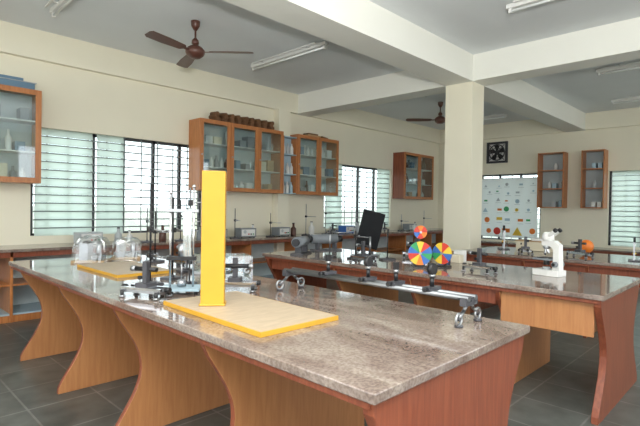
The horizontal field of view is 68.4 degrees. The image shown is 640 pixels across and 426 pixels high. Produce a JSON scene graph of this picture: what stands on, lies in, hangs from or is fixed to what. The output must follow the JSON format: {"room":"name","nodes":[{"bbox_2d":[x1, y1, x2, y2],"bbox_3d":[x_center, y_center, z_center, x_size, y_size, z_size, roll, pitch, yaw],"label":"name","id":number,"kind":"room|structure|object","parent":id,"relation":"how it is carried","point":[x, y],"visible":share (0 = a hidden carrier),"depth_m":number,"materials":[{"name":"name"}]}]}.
{"room":"science classroom","nodes":[
{"label":"science classroom","id":0,"kind":"room"},
{"bbox_2d":[0,53,438,245],"bbox_3d":[-2.285,-0.545,7.764,0.220,3.621,15.920,2,1,44],"label":"wall","id":1,"kind":"structure","parent":0,"point":[75,100],"depth_m":7.40,"materials":[{"name":"paint"}]},
{"bbox_2d":[0,84,41,183],"bbox_3d":[-4.018,-0.950,5.552,0.368,1.150,1.230,2,1,44],"label":"upper cabinet","id":2,"kind":"object","parent":1,"relation":"attached to","point":[20,108],"visible":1,"depth_m":5.87,"materials":[{"name":"brown wood"}]},
{"bbox_2d":[0,74,36,89],"bbox_3d":[-3.780,-1.595,5.804,0.240,0.139,0.460,2,1,44],"label":"instrument box","id":3,"kind":"object","parent":2,"relation":"on","point":[4,79],"visible":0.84,"depth_m":5.74,"materials":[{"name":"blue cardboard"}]},
{"bbox_2d":[30,128,200,236],"bbox_3d":[-2.901,-0.405,7.058,0.110,1.441,2.550,2,1,44],"label":"window","id":4,"kind":"structure","parent":1,"relation":"in","point":[67,213],"depth_m":6.63,"materials":[{"name":"glass"}]},
{"bbox_2d":[0,20,440,143],"bbox_3d":[-2.147,-2.165,7.635,0.090,0.374,15.920,2,1,44],"label":"beam","id":5,"kind":"structure","parent":1,"relation":"attached to","point":[15,40],"depth_m":7.30,"materials":[{"name":"paint"}]},
{"bbox_2d":[188,118,283,193],"bbox_3d":[-1.410,-0.941,8.225,0.368,1.150,1.760,2,1,44],"label":"upper cabinet","id":6,"kind":"object","parent":1,"relation":"attached to","point":[251,157],"visible":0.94,"depth_m":8.22,"materials":[{"name":"brown wood"}]},
{"bbox_2d":[209,111,273,129],"bbox_3d":[-1.354,-1.611,8.289,0.232,0.181,1.261,2,1,44],"label":"bundles","id":7,"kind":"object","parent":6,"relation":"on","point":[225,117],"visible":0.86,"depth_m":8.15,"materials":[{"name":"wicker"}]},
{"bbox_2d":[290,134,338,195],"bbox_3d":[-0.135,-0.937,9.531,0.368,1.150,1.170,2,1,44],"label":"upper cabinet","id":8,"kind":"object","parent":1,"relation":"attached to","point":[317,158],"visible":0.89,"depth_m":9.60,"materials":[{"name":"brown wood"}]},
{"bbox_2d":[303,133,327,138],"bbox_3d":[-0.071,-1.553,9.616,0.207,0.079,0.658,2,1,44],"label":"cardboard box","id":9,"kind":"object","parent":8,"relation":"on","point":[308,134],"visible":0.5,"depth_m":9.44,"materials":[{"name":"cardboard"}]},
{"bbox_2d":[324,164,389,228],"bbox_3d":[0.888,-0.368,10.941,0.110,1.431,2.400,2,1,44],"label":"window","id":10,"kind":"structure","parent":1,"relation":"in","point":[382,193],"depth_m":10.95,"materials":[{"name":"glass"}]},
{"bbox_2d":[392,152,433,199],"bbox_3d":[2.431,-0.929,12.161,0.368,1.150,1.360,2,1,44],"label":"upper cabinet","id":11,"kind":"object","parent":1,"relation":"attached to","point":[413,174],"visible":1,"depth_m":12.05,"materials":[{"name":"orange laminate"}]},
{"bbox_2d":[0,228,442,323],"bbox_3d":[-0.953,0.850,8.553,0.634,0.855,12.915,2,1,44],"label":"countertop","id":12,"kind":"structure","parent":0,"point":[18,301],"depth_m":6.88,"materials":[{"name":"stone"}]},
{"bbox_2d":[74,231,102,243],"bbox_3d":[-3.096,0.335,6.304,0.220,0.160,0.300,2,1,41],"label":"supplies","id":13,"kind":"object","parent":12,"relation":"on","point":[79,237],"visible":0.78,"depth_m":6.22,"materials":[{"name":"clear glass"}]},
{"bbox_2d":[115,227,121,242],"bbox_3d":[-2.823,0.308,6.596,0.096,0.216,0.096,2,1,44],"label":"bottle","id":14,"kind":"object","parent":12,"relation":"on","point":[118,236],"visible":0.91,"depth_m":6.56,"materials":[{"name":"clear glass"}]},
{"bbox_2d":[127,230,131,242],"bbox_3d":[-2.705,0.330,6.690,0.077,0.173,0.077,2,1,44],"label":"bottle","id":15,"kind":"object","parent":12,"relation":"on","point":[129,236],"visible":0.93,"depth_m":6.66,"materials":[{"name":"white glass"}]},
{"bbox_2d":[141,207,152,241],"bbox_3d":[-2.444,0.171,6.725,0.150,0.500,0.260,0,1,-36],"label":"stand","id":16,"kind":"object","parent":12,"relation":"on","point":[147,220],"visible":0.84,"depth_m":6.78,"materials":[{"name":"metal"}]},
{"bbox_2d":[159,225,165,240],"bbox_3d":[-2.355,0.299,7.047,0.106,0.238,0.106,2,1,44],"label":"bottle","id":17,"kind":"object","parent":12,"relation":"on","point":[162,236],"visible":0.87,"depth_m":7.01,"materials":[{"name":"brown glass"}]},
{"bbox_2d":[174,200,186,240],"bbox_3d":[-2.073,0.112,7.103,0.150,0.620,0.260,0,1,-36],"label":"stand","id":18,"kind":"object","parent":12,"relation":"on","point":[180,215],"visible":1,"depth_m":7.16,"materials":[{"name":"metal"}]},
{"bbox_2d":[197,226,200,239],"bbox_3d":[-1.900,0.312,7.442,0.096,0.216,0.096,2,1,44],"label":"bottle","id":19,"kind":"object","parent":12,"relation":"on","point":[199,229],"visible":0.8,"depth_m":7.40,"materials":[{"name":"grey paint"}]},
{"bbox_2d":[230,208,239,237],"bbox_3d":[-1.385,0.174,7.814,0.150,0.500,0.260,1,1,-28],"label":"stand","id":20,"kind":"object","parent":12,"relation":"on","point":[235,208],"visible":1,"depth_m":7.87,"materials":[{"name":"metal"}]},
{"bbox_2d":[235,228,255,237],"bbox_3d":[-1.281,0.341,8.163,0.300,0.160,0.220,0,1,-37],"label":"supplies","id":21,"kind":"object","parent":12,"relation":"on","point":[239,232],"visible":0.96,"depth_m":8.09,"materials":[{"name":"grey paint"}]},
{"bbox_2d":[266,213,274,236],"bbox_3d":[-0.815,0.216,8.399,0.260,0.420,0.150,1,1,28],"label":"stand","id":22,"kind":"object","parent":12,"relation":"on","point":[270,222],"visible":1,"depth_m":8.43,"materials":[{"name":"metal"}]},
{"bbox_2d":[271,227,289,235],"bbox_3d":[-0.721,0.343,8.738,0.220,0.160,0.300,1,1,38],"label":"supplies","id":23,"kind":"object","parent":12,"relation":"on","point":[277,231],"visible":1,"depth_m":8.65,"materials":[{"name":"grey paint"}]},
{"bbox_2d":[291,223,295,234],"bbox_3d":[-0.504,0.305,8.944,0.106,0.238,0.106,2,1,44],"label":"bottle","id":24,"kind":"object","parent":12,"relation":"on","point":[293,229],"visible":0.99,"depth_m":8.90,"materials":[{"name":"brown glass"}]},
{"bbox_2d":[301,204,315,234],"bbox_3d":[-0.200,0.128,9.025,0.260,0.600,0.150,1,1,30],"label":"stand","id":25,"kind":"object","parent":12,"relation":"on","point":[306,204],"visible":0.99,"depth_m":9.04,"materials":[{"name":"metal"}]},
{"bbox_2d":[308,221,313,234],"bbox_3d":[-0.169,0.295,9.316,0.115,0.259,0.115,2,1,44],"label":"bottle","id":26,"kind":"object","parent":12,"relation":"on","point":[311,227],"visible":0.88,"depth_m":9.27,"materials":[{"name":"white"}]},
{"bbox_2d":[321,212,334,233],"bbox_3d":[0.183,0.079,9.415,0.260,0.700,0.150,1,1,33],"label":"stand","id":27,"kind":"object","parent":12,"relation":"on","point":[325,212],"visible":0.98,"depth_m":9.45,"materials":[{"name":"metal"}]},
{"bbox_2d":[326,223,338,233],"bbox_3d":[0.262,0.320,9.800,0.156,0.210,0.335,1,1,36],"label":"microscope","id":28,"kind":"object","parent":12,"relation":"on","point":[332,225],"visible":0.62,"depth_m":9.78,"materials":[{"name":"metal"}]},
{"bbox_2d":[338,225,353,232],"bbox_3d":[0.571,0.347,10.061,0.220,0.160,0.300,2,1,41],"label":"supplies","id":29,"kind":"object","parent":12,"relation":"on","point":[341,228],"visible":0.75,"depth_m":9.98,"materials":[{"name":"blue paint"}]},
{"bbox_2d":[355,222,359,232],"bbox_3d":[0.823,0.309,10.304,0.106,0.238,0.106,2,1,44],"label":"bottle","id":30,"kind":"object","parent":12,"relation":"on","point":[357,226],"visible":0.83,"depth_m":10.26,"materials":[{"name":"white plastic"}]},
{"bbox_2d":[403,224,413,230],"bbox_3d":[2.246,0.352,11.778,0.300,0.160,0.220,0,1,-42],"label":"supplies","id":31,"kind":"object","parent":12,"relation":"on","point":[409,227],"visible":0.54,"depth_m":11.67,"materials":[{"name":"grey paint"}]},
{"bbox_2d":[272,109,290,251],"bbox_3d":[-0.751,-0.348,9.069,0.160,3.244,0.290,2,1,44],"label":"column","id":32,"kind":"structure","parent":0,"point":[280,202],"depth_m":8.98,"materials":[{"name":"paint"}]},
{"bbox_2d":[283,136,296,193],"bbox_3d":[-0.622,-0.903,8.938,0.170,1.080,0.342,2,1,44],"label":"rack","id":33,"kind":"object","parent":32,"relation":"attached to","point":[290,143],"visible":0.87,"depth_m":9.00,"materials":[{"name":"brown wood"}]},
{"bbox_2d":[0,0,639,129],"bbox_3d":[1.742,-2.319,4.014,11.207,0.150,16.170,2,1,44],"label":"ceiling","id":34,"kind":"structure","parent":0,"point":[474,26],"depth_m":6.08,"materials":[{"name":"paint"}]},
{"bbox_2d":[44,0,72,17],"bbox_3d":[-2.509,-2.259,4.774,1.550,0.125,0.140,2,1,44],"label":"tube light","id":35,"kind":"object","parent":34,"relation":"attached to","point":[60,5],"visible":1,"depth_m":5.13,"materials":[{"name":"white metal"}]},
{"bbox_2d":[145,20,252,67],"bbox_3d":[-1.621,-2.095,5.691,1.224,0.444,1.215,2,1,44],"label":"ceiling fan","id":36,"kind":"object","parent":34,"relation":"hanging from","point":[194,51],"depth_m":5.63,"materials":[{"name":"brown metal"}]},
{"bbox_2d":[251,41,327,70],"bbox_3d":[-0.510,-2.252,6.737,1.590,0.125,0.140,2,1,44],"label":"tube light","id":37,"kind":"object","parent":34,"relation":"attached to","point":[312,47],"visible":1,"depth_m":6.67,"materials":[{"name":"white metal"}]},
{"bbox_2d":[223,0,585,131],"bbox_3d":[0.360,-2.092,5.188,0.431,0.377,15.920,2,1,44],"label":"ceiling beam","id":38,"kind":"structure","parent":34,"relation":"attached to","point":[365,27],"depth_m":5.63,"materials":[{"name":"white paint"}]},
{"bbox_2d":[406,102,444,123],"bbox_3d":[2.611,-2.079,9.834,1.245,0.444,1.183,2,1,44],"label":"ceiling fan","id":39,"kind":"object","parent":34,"relation":"hanging from","point":[440,119],"depth_m":9.77,"materials":[{"name":"brown metal"}]},
{"bbox_2d":[297,17,639,116],"bbox_3d":[3.551,-2.048,5.697,10.957,0.375,0.368,2,1,44],"label":"ceiling beam","id":40,"kind":"structure","parent":34,"relation":"attached to","point":[616,42],"depth_m":6.40,"materials":[{"name":"white paint"}]},
{"bbox_2d":[483,113,507,119],"bbox_3d":[3.700,-2.240,11.151,1.430,0.125,0.140,2,1,44],"label":"tube light","id":41,"kind":"object","parent":34,"relation":"attached to","point":[506,114],"visible":0.43,"depth_m":10.82,"materials":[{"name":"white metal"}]},
{"bbox_2d":[506,0,554,13],"bbox_3d":[2.504,-2.175,4.493,1.480,0.125,0.140,2,1,44],"label":"tube light","id":42,"kind":"object","parent":34,"relation":"attached to","point":[516,5],"visible":1,"depth_m":4.90,"materials":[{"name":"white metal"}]},
{"bbox_2d":[596,62,639,75],"bbox_3d":[4.742,-2.168,6.780,1.370,0.125,0.140,2,1,44],"label":"tube light","id":43,"kind":"object","parent":34,"relation":"attached to","point":[636,65],"visible":1,"depth_m":7.05,"materials":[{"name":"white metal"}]},
{"bbox_2d":[611,96,639,104],"bbox_3d":[6.229,-2.168,8.683,1.500,0.125,0.140,2,1,44],"label":"tube light","id":44,"kind":"object","parent":34,"relation":"attached to","point":[629,99],"visible":1,"depth_m":9.04,"materials":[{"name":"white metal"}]},
{"bbox_2d":[0,279,639,425],"bbox_3d":[1.682,1.426,4.062,11.207,0.100,16.170,2,1,44],"label":"floor","id":45,"kind":"structure","parent":0,"point":[561,392],"depth_m":3.56,"materials":[{"name":"tile"}]},
{"bbox_2d":[8,254,529,425],"bbox_3d":[-0.940,0.916,3.286,4.226,0.855,1.199,2,1,44],"label":"lab table","id":46,"kind":"object","parent":45,"relation":"on","point":[385,362],"visible":0.87,"depth_m":2.33,"materials":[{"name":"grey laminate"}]},
{"bbox_2d":[71,240,111,262],"bbox_3d":[-2.124,0.329,4.391,0.328,0.252,0.257,1,1,-6],"label":"instrument","id":47,"kind":"object","parent":46,"relation":"on","point":[86,255],"visible":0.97,"depth_m":4.34,"materials":[{"name":"glass"}]},
{"bbox_2d":[77,261,173,277],"bbox_3d":[-1.622,0.458,3.893,0.820,0.022,0.450,2,1,44],"label":"board","id":48,"kind":"object","parent":46,"relation":"on","point":[120,269],"visible":0.71,"depth_m":3.79,"materials":[{"name":"yellow paint"}]},
{"bbox_2d":[111,241,141,259],"bbox_3d":[-1.934,0.342,4.704,0.300,0.223,0.220,1,1,-16],"label":"instrument","id":49,"kind":"object","parent":46,"relation":"on","point":[121,246],"visible":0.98,"depth_m":4.65,"materials":[{"name":"glass"}]},
{"bbox_2d":[119,261,172,300],"bbox_3d":[-1.021,0.388,2.771,0.335,0.210,0.156,1,1,19],"label":"microscope","id":50,"kind":"object","parent":46,"relation":"on","point":[146,286],"visible":1,"depth_m":2.75,"materials":[{"name":"metal"}]},
{"bbox_2d":[145,211,168,262],"bbox_3d":[-1.492,0.225,4.409,0.260,0.480,0.150,1,1,34],"label":"stand","id":51,"kind":"object","parent":46,"relation":"on","point":[154,260],"visible":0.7,"depth_m":4.45,"materials":[{"name":"metal"}]},
{"bbox_2d":[147,184,168,285],"bbox_3d":[-1.080,0.148,3.108,0.260,0.680,0.150,2,1,44],"label":"stand","id":52,"kind":"object","parent":46,"relation":"on","point":[150,229],"visible":0.86,"depth_m":3.16,"materials":[{"name":"metal"}]},
{"bbox_2d":[160,197,197,280],"bbox_3d":[-1.005,0.185,3.422,0.260,0.600,0.150,1,1,24],"label":"stand","id":53,"kind":"object","parent":46,"relation":"on","point":[173,277],"visible":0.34,"depth_m":3.45,"materials":[{"name":"metal"}]},
{"bbox_2d":[162,185,200,294],"bbox_3d":[-0.859,0.158,2.934,0.240,0.672,0.180,1,1,-6],"label":"apparatus","id":54,"kind":"object","parent":46,"relation":"on","point":[181,286],"visible":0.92,"depth_m":2.92,"materials":[{"name":"silver metal"}]},
{"bbox_2d":[168,242,197,267],"bbox_3d":[-1.216,0.367,4.175,0.335,0.210,0.156,2,1,44],"label":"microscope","id":55,"kind":"object","parent":46,"relation":"on","point":[175,261],"visible":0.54,"depth_m":4.13,"materials":[{"name":"metal"}]},
{"bbox_2d":[176,208,200,272],"bbox_3d":[-1.031,0.220,3.790,0.150,0.520,0.260,0,1,-41],"label":"stand","id":56,"kind":"object","parent":46,"relation":"on","point":[186,269],"visible":0.76,"depth_m":3.84,"materials":[{"name":"metal"}]},
{"bbox_2d":[186,188,201,283],"bbox_3d":[-0.799,0.161,3.196,0.260,0.660,0.150,1,1,-16],"label":"stand","id":57,"kind":"object","parent":46,"relation":"on","point":[190,202],"visible":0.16,"depth_m":3.17,"materials":[{"name":"metal"}]},
{"bbox_2d":[194,254,230,273],"bbox_3d":[-0.866,0.404,3.778,0.242,0.159,0.170,1,1,14],"label":"glass-cased balance","id":58,"kind":"object","parent":46,"relation":"on","point":[197,271],"visible":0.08,"depth_m":3.77,"materials":[{"name":"silver metal"}]},
{"bbox_2d":[225,254,252,279],"bbox_3d":[-0.656,0.395,3.378,0.294,0.193,0.206,1,1,-26],"label":"glass-cased balance","id":59,"kind":"object","parent":46,"relation":"on","point":[228,262],"visible":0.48,"depth_m":3.37,"materials":[{"name":"silver metal"}]},
{"bbox_2d":[225,257,260,291],"bbox_3d":[-0.548,0.393,3.032,0.335,0.210,0.156,1,1,-1],"label":"microscope","id":60,"kind":"object","parent":46,"relation":"on","point":[234,280],"visible":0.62,"depth_m":3.00,"materials":[{"name":"metal"}]},
{"bbox_2d":[163,291,337,337],"bbox_3d":[-0.381,0.496,2.417,0.470,0.022,0.860,0,1,-45],"label":"board","id":61,"kind":"object","parent":46,"relation":"on","point":[254,315],"visible":0.93,"depth_m":2.28,"materials":[{"name":"yellow paint"}]},
{"bbox_2d":[199,170,226,305],"bbox_3d":[-0.560,0.131,2.481,0.136,0.700,0.106,1,1,-8],"label":"post","id":62,"kind":"object","parent":61,"relation":"on","point":[214,183],"visible":1,"depth_m":2.44,"materials":[{"name":"paint"}]},
{"bbox_2d":[276,254,481,327],"bbox_3d":[0.258,0.380,2.681,1.300,0.270,0.256,2,1,44],"label":"bench","id":63,"kind":"object","parent":46,"relation":"on","point":[466,299],"visible":1,"depth_m":2.52,"materials":[{"name":"metal"}]},
{"bbox_2d":[262,248,639,424],"bbox_3d":[0.993,0.930,4.697,3.500,0.855,1.205,2,1,44],"label":"lab table","id":64,"kind":"object","parent":45,"relation":"on","point":[571,304],"visible":0.58,"depth_m":3.65,"materials":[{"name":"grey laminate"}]},
{"bbox_2d":[290,236,311,255],"bbox_3d":[-0.218,0.371,5.436,0.144,0.204,0.456,1,1,14],"label":"lamp","id":65,"kind":"object","parent":64,"relation":"on","point":[300,244],"visible":1,"depth_m":5.32,"materials":[{"name":"metal"}]},
{"bbox_2d":[308,234,342,250],"bbox_3d":[0.066,0.369,5.927,0.456,0.204,0.144,1,1,-26],"label":"lamp","id":66,"kind":"object","parent":64,"relation":"on","point":[317,239],"visible":0.91,"depth_m":5.87,"materials":[{"name":"metal"}]},
{"bbox_2d":[324,226,348,257],"bbox_3d":[0.186,0.313,5.113,0.260,0.340,0.150,1,1,14],"label":"stand","id":67,"kind":"object","parent":64,"relation":"on","point":[330,232],"visible":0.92,"depth_m":5.13,"materials":[{"name":"metal"}]},
{"bbox_2d":[347,231,370,259],"bbox_3d":[0.425,0.339,4.944,0.150,0.300,0.260,0,1,-36],"label":"stand","id":68,"kind":"object","parent":64,"relation":"on","point":[355,235],"visible":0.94,"depth_m":5.00,"materials":[{"name":"metal"}]},
{"bbox_2d":[349,241,376,262],"bbox_3d":[0.432,0.387,4.718,0.156,0.210,0.335,0,1,-36],"label":"microscope","id":69,"kind":"object","parent":64,"relation":"on","point":[360,256],"visible":0.82,"depth_m":4.71,"materials":[{"name":"metal"}]},
{"bbox_2d":[356,209,385,256],"bbox_3d":[0.568,0.220,5.314,0.344,0.534,0.180,1,1,14],"label":"panel","id":70,"kind":"object","parent":64,"relation":"on","point":[371,224],"visible":0.85,"depth_m":5.30,"materials":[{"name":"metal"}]},
{"bbox_2d":[379,229,395,259],"bbox_3d":[0.711,0.334,4.963,0.150,0.320,0.100,1,1,-16],"label":"stand","id":71,"kind":"object","parent":64,"relation":"on","point":[387,257],"visible":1,"depth_m":4.96,"materials":[{"name":"metal"}]},
{"bbox_2d":[402,239,416,257],"bbox_3d":[1.063,0.391,5.179,0.335,0.210,0.156,1,1,34],"label":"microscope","id":72,"kind":"object","parent":64,"relation":"on","point":[404,253],"visible":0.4,"depth_m":5.21,"materials":[{"name":"metal"}]},
{"bbox_2d":[412,226,426,264],"bbox_3d":[0.976,0.312,4.656,0.130,0.380,0.135,1,1,-4],"label":"disc","id":73,"kind":"object","parent":64,"relation":"on","point":[420,232],"visible":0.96,"depth_m":4.60,"materials":[{"name":"multicoloured plastic"}]},
{"bbox_2d":[408,242,431,267],"bbox_3d":[0.931,0.384,4.423,0.220,0.240,0.135,1,1,2],"label":"disc","id":74,"kind":"object","parent":64,"relation":"on","point":[419,253],"visible":1,"depth_m":4.37,"materials":[{"name":"multicoloured plastic"}]},
{"bbox_2d":[432,243,451,267],"bbox_3d":[1.178,0.393,4.441,0.200,0.230,0.135,2,1,44],"label":"disc","id":75,"kind":"object","parent":64,"relation":"on","point":[442,253],"visible":1,"depth_m":4.40,"materials":[{"name":"multicoloured plastic"}]},
{"bbox_2d":[449,250,466,262],"bbox_3d":[1.386,0.445,4.913,0.260,0.120,0.210,2,1,44],"label":"boxes","id":76,"kind":"object","parent":64,"relation":"on","point":[458,256],"visible":0.61,"depth_m":4.81,"materials":[{"name":"white cardboard"}]},
{"bbox_2d":[461,248,497,274],"bbox_3d":[1.387,0.410,4.094,0.156,0.210,0.335,0,1,-36],"label":"microscope","id":77,"kind":"object","parent":64,"relation":"on","point":[479,264],"visible":1,"depth_m":4.08,"materials":[{"name":"metal"}]},
{"bbox_2d":[532,228,565,276],"bbox_3d":[1.936,0.325,3.980,0.170,0.402,0.235,0,1,-31],"label":"microscope","id":78,"kind":"object","parent":64,"relation":"on","point":[548,242],"visible":1,"depth_m":3.92,"materials":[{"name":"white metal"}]},
{"bbox_2d":[466,246,639,337],"bbox_3d":[3.059,0.948,5.884,2.300,0.855,1.200,2,1,44],"label":"lab table","id":79,"kind":"object","parent":45,"relation":"on","point":[607,264],"visible":0.3,"depth_m":5.58,"materials":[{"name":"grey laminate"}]},
{"bbox_2d":[497,225,509,249],"bbox_3d":[2.566,0.338,6.577,0.140,0.330,0.180,1,1,14],"label":"stand","id":80,"kind":"object","parent":79,"relation":"on","point":[503,230],"visible":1,"depth_m":6.53,"materials":[{"name":"metal"}]},
{"bbox_2d":[517,237,533,253],"bbox_3d":[2.607,0.406,5.975,0.156,0.210,0.335,1,1,14],"label":"microscope","id":81,"kind":"object","parent":79,"relation":"on","point":[525,248],"visible":1,"depth_m":5.95,"materials":[{"name":"metal"}]},
{"bbox_2d":[515,238,561,251],"bbox_3d":[2.973,0.426,6.424,0.520,0.170,0.270,2,1,44],"label":"box","id":82,"kind":"object","parent":79,"relation":"on","point":[535,244],"visible":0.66,"depth_m":6.34,"materials":[{"name":"beige cardboard"}]},
{"bbox_2d":[566,239,593,257],"bbox_3d":[3.108,0.419,5.628,0.156,0.210,0.335,1,1,-26],"label":"microscope","id":83,"kind":"object","parent":79,"relation":"on","point":[579,251],"visible":1,"depth_m":5.61,"materials":[{"name":"metal"}]},
{"bbox_2d":[582,240,593,251],"bbox_3d":[3.385,0.431,5.987,0.167,0.185,0.170,2,1,44],"label":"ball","id":84,"kind":"object","parent":79,"relation":"on","point":[589,246],"visible":0.5,"depth_m":5.92,"materials":[{"name":"paint"}]},
{"bbox_2d":[628,237,639,261],"bbox_3d":[3.501,0.403,5.246,0.112,0.264,0.144,1,1,34],"label":"stand","id":85,"kind":"object","parent":79,"relation":"on","point":[634,253],"visible":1,"depth_m":5.20,"materials":[{"name":"metal"}]},
{"bbox_2d":[443,81,483,250],"bbox_3d":[2.142,-0.277,7.067,0.431,3.244,0.368,2,1,44],"label":"column","id":86,"kind":"structure","parent":0,"point":[464,104],"depth_m":6.92,"materials":[{"name":"paint"}]},
{"bbox_2d":[437,125,639,249],"bbox_3d":[7.271,-0.416,9.714,11.177,3.621,0.220,2,1,44],"label":"wall","id":87,"kind":"structure","parent":0,"point":[622,144],"depth_m":10.92,"materials":[{"name":"paint"}]},
{"bbox_2d":[486,141,507,163],"bbox_3d":[4.568,-1.560,12.154,0.540,0.540,0.068,2,1,44],"label":"exhaust fan","id":88,"kind":"object","parent":87,"relation":"attached to","point":[497,152],"visible":1,"depth_m":12.14,"materials":[{"name":"metal"}]},
{"bbox_2d":[481,177,537,238],"bbox_3d":[4.762,-0.127,11.922,1.460,1.510,0.012,2,1,44],"label":"chart","id":89,"kind":"object","parent":87,"relation":"hanging from","point":[511,203],"visible":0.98,"depth_m":11.88,"materials":[{"name":"paper"}]},
{"bbox_2d":[481,173,540,240],"bbox_3d":[4.840,-0.143,12.009,1.550,1.701,0.110,2,1,44],"label":"window","id":90,"kind":"structure","parent":87,"relation":"in","point":[533,174],"depth_m":12.02,"materials":[{"name":"metal"}]},
{"bbox_2d":[438,107,639,143],"bbox_3d":[7.268,-2.037,9.506,10.957,0.374,0.090,2,1,44],"label":"trim","id":91,"kind":"structure","parent":87,"relation":"attached to","point":[627,117],"depth_m":11.21,"materials":[{"name":"paint"}]},
{"bbox_2d":[537,152,567,207],"bbox_3d":[5.476,-0.767,11.103,0.580,1.290,0.298,2,1,44],"label":"wall shelf","id":92,"kind":"object","parent":87,"relation":"attached to","point":[552,172],"visible":1,"depth_m":11.18,"materials":[{"name":"brown wood"}]},
{"bbox_2d":[580,149,607,208],"bbox_3d":[6.106,-0.749,10.488,0.460,1.290,0.298,2,1,44],"label":"wall shelf","id":93,"kind":"object","parent":87,"relation":"attached to","point":[594,163],"visible":1,"depth_m":10.54,"materials":[{"name":"brown wood"}]},
{"bbox_2d":[607,170,639,247],"bbox_3d":[7.069,-0.080,9.834,1.820,1.661,0.110,2,1,44],"label":"window","id":94,"kind":"structure","parent":87,"relation":"in","point":[624,208],"depth_m":10.23,"materials":[{"name":"glass"}]},
{"bbox_2d":[481,240,639,255],"bbox_3d":[5.782,1.061,10.539,6.000,0.600,0.667,2,1,44],"label":"countertop","id":95,"kind":"structure","parent":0,"point":[616,251],"depth_m":10.25,"materials":[{"name":"stone"}]},
{"label":"outside","id":96,"kind":"structure","parent":0,"visible":0},
{"bbox_3d":[3.332,1.825,14.208,65.000,0.100,65.000,2,1,44],"label":"ground","id":97,"kind":"structure","parent":96,"visible":0},
{"bbox_2d":[33,206,539,239],"bbox_3d":[5.843,0.937,12.459,21.000,1.800,26.000,2,1,44],"label":"building","id":98,"kind":"structure","parent":97,"relation":"on","point":[128,215],"depth_m":14.88,"materials":[{"name":"paint"}]}
]}

